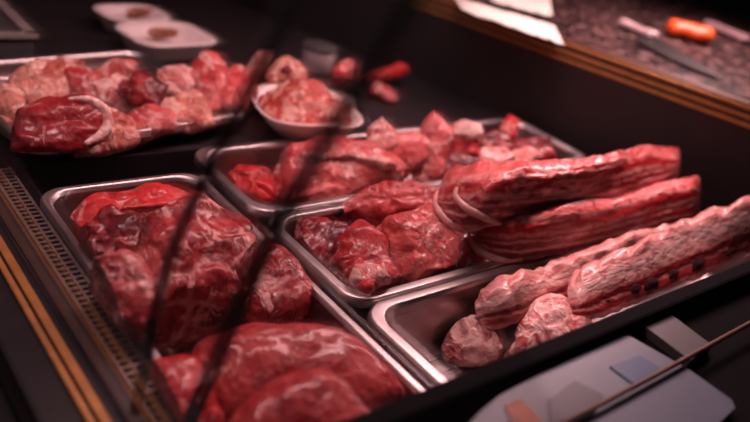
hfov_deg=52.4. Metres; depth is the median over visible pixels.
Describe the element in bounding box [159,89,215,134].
cutlet
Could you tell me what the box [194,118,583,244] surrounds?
pan
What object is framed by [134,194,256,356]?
meat cut
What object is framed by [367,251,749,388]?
pan
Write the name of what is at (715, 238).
rack
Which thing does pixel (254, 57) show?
meat piece
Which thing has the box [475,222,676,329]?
rack
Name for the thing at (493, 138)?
meat trimming
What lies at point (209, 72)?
cutlet
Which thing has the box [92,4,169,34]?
tray
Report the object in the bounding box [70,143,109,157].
cutlet
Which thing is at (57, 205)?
pan
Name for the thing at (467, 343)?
rib piece
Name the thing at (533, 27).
paper sheet
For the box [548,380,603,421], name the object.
picture
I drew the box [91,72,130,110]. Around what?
cutlet
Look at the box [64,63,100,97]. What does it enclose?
cutlet
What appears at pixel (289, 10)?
cord
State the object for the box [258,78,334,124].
meat
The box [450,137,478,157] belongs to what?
meat trimming
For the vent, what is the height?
0.004 m
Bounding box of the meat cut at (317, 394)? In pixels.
[228,368,369,421]
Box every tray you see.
[0,49,231,155]
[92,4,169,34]
[114,21,215,61]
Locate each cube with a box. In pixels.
[366,117,398,152]
[450,119,483,142]
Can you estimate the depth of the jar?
1.24 m
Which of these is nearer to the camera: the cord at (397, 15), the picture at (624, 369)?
the cord at (397, 15)
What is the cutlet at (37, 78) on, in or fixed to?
on the steel tray at (93, 59)
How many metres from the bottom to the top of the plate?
0.008 m
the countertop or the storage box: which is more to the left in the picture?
the storage box
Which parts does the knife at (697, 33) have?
handle, blade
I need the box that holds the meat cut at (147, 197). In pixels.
[70,182,187,258]
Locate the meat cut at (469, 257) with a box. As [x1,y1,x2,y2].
[454,230,478,269]
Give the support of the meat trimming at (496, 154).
in the pan at (267, 154)
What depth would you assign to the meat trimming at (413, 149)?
0.96 m
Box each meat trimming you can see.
[392,130,431,174]
[411,111,454,182]
[442,150,480,178]
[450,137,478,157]
[476,254,489,263]
[478,146,514,163]
[479,130,518,151]
[498,114,519,139]
[512,147,542,160]
[517,135,555,160]
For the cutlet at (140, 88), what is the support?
on the steel tray at (93, 59)
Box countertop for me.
[418,0,749,128]
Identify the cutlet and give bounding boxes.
[0,83,25,124]
[8,58,69,104]
[51,56,84,66]
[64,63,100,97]
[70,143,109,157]
[91,58,136,77]
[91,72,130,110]
[98,106,139,156]
[118,70,168,107]
[128,104,178,140]
[156,64,194,96]
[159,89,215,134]
[189,50,228,110]
[213,64,255,113]
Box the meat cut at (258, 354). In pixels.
[191,323,404,421]
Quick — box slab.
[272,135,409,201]
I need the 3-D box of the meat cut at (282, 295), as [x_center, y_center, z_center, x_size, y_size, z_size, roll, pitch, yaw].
[-0.103,0.078,0.680,0.066,0.078,0.090,-10,35,-39]
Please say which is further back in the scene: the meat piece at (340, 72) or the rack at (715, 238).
the meat piece at (340, 72)
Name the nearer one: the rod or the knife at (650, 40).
the rod
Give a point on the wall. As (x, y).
(739, 6)
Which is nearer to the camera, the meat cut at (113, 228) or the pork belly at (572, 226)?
the meat cut at (113, 228)
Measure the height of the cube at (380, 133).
0.058 m
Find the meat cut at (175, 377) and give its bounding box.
[149,355,224,421]
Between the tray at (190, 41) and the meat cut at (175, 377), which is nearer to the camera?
the meat cut at (175, 377)
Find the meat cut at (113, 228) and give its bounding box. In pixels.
[80,204,148,260]
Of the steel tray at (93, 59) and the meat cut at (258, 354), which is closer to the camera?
the meat cut at (258, 354)
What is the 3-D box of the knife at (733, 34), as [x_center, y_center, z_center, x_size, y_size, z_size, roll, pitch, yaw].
[0.731,-0.323,1.466,0.047,0.017,0.252,-4,32,-31]
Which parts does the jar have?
lid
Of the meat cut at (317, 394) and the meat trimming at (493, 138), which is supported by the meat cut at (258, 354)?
the meat cut at (317, 394)
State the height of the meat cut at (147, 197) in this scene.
0.063 m
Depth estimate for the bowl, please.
0.95 m
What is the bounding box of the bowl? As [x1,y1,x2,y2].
[253,84,362,138]
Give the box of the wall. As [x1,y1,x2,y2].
[697,0,749,15]
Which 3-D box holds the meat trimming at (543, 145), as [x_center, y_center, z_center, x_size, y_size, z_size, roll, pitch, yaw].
[0.229,-0.087,1.117,0.071,0.057,0.051,9,27,-9]
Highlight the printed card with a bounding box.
[471,335,734,421]
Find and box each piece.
[10,93,113,153]
[248,52,257,67]
[329,58,354,89]
[369,80,397,103]
[377,62,408,83]
[441,315,505,367]
[506,293,592,356]
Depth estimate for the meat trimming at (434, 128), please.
0.98 m
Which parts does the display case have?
rail, sill, panel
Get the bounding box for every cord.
[129,0,305,416]
[181,0,422,421]
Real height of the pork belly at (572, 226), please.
0.059 m
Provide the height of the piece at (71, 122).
0.046 m
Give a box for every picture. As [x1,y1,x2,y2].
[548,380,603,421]
[610,355,661,383]
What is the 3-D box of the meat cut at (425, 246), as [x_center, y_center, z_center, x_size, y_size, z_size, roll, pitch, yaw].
[0.045,0.040,0.777,0.079,0.078,0.094,-10,35,-39]
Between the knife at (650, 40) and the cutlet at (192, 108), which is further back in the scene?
the knife at (650, 40)
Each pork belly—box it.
[433,145,681,231]
[466,175,700,262]
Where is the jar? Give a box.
[301,39,337,73]
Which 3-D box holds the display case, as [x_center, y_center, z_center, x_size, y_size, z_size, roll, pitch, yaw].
[-0.062,0.002,1.186,1.187,1.450,2.209,-10,35,-39]
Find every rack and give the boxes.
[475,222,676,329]
[567,196,749,318]
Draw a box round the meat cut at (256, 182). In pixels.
[227,164,275,205]
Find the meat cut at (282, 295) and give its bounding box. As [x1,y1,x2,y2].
[240,245,313,325]
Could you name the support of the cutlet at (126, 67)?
on the steel tray at (93, 59)
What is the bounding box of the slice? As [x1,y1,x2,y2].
[264,56,307,84]
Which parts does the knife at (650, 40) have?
handle, blade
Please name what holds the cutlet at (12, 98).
on the steel tray at (93, 59)
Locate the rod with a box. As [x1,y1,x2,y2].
[560,321,749,421]
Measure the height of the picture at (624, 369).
0.001 m
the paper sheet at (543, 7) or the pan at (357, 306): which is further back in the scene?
the paper sheet at (543, 7)
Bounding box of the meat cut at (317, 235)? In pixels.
[295,217,349,269]
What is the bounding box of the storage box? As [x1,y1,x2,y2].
[0,0,37,57]
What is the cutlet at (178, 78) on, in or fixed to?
on the steel tray at (93, 59)
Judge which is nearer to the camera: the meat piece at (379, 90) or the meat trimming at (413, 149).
the meat trimming at (413, 149)
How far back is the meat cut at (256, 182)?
0.83 m
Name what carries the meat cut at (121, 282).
in the pan at (57, 205)
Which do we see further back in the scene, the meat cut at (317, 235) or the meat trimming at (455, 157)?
the meat trimming at (455, 157)
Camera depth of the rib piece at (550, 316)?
0.72 m
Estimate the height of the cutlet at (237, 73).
0.056 m
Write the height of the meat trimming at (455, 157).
0.052 m
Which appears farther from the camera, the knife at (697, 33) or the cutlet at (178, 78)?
the knife at (697, 33)
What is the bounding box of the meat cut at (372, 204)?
[340,180,437,227]
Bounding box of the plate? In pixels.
[639,313,709,367]
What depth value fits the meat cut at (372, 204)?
0.82 m
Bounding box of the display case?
[0,0,749,421]
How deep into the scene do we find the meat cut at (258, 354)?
0.55 m
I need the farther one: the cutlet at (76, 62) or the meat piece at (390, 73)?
the meat piece at (390, 73)
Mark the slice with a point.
(283, 68)
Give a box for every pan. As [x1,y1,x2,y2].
[40,173,424,415]
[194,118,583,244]
[279,186,517,332]
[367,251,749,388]
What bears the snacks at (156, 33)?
in the tray at (190, 41)
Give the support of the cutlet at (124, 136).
on the steel tray at (93, 59)
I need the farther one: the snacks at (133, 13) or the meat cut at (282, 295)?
the snacks at (133, 13)
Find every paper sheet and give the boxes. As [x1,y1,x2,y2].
[455,0,563,44]
[492,0,551,15]
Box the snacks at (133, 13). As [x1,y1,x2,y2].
[126,7,151,19]
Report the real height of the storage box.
0.046 m
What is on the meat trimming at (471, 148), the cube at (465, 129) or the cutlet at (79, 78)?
the cube at (465, 129)
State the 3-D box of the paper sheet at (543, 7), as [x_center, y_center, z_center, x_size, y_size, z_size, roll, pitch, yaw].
[0.260,-0.401,1.404,0.129,0.005,0.282,15,27,4]
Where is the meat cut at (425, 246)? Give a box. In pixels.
[376,203,463,282]
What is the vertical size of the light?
0.001 m
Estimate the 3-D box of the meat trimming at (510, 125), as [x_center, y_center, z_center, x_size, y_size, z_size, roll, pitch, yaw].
[0.197,-0.115,1.129,0.030,0.054,0.050,17,27,7]
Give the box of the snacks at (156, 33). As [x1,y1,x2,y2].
[147,27,177,39]
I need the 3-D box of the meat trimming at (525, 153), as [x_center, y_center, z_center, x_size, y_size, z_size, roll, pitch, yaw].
[0.203,-0.067,1.085,0.068,0.055,0.042,6,27,-14]
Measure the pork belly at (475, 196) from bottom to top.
0.071 m
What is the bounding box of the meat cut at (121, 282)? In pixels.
[88,248,154,341]
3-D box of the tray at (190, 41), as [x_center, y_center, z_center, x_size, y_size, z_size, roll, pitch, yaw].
[-0.323,-0.259,1.174,0.112,0.032,0.136,33,33,34]
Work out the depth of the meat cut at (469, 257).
0.79 m
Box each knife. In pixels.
[618,19,723,78]
[666,19,749,61]
[702,20,749,44]
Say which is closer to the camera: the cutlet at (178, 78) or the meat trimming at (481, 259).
the meat trimming at (481, 259)
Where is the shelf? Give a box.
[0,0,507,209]
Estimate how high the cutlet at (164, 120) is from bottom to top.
0.035 m
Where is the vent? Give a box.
[0,167,177,421]
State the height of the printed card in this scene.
0.009 m

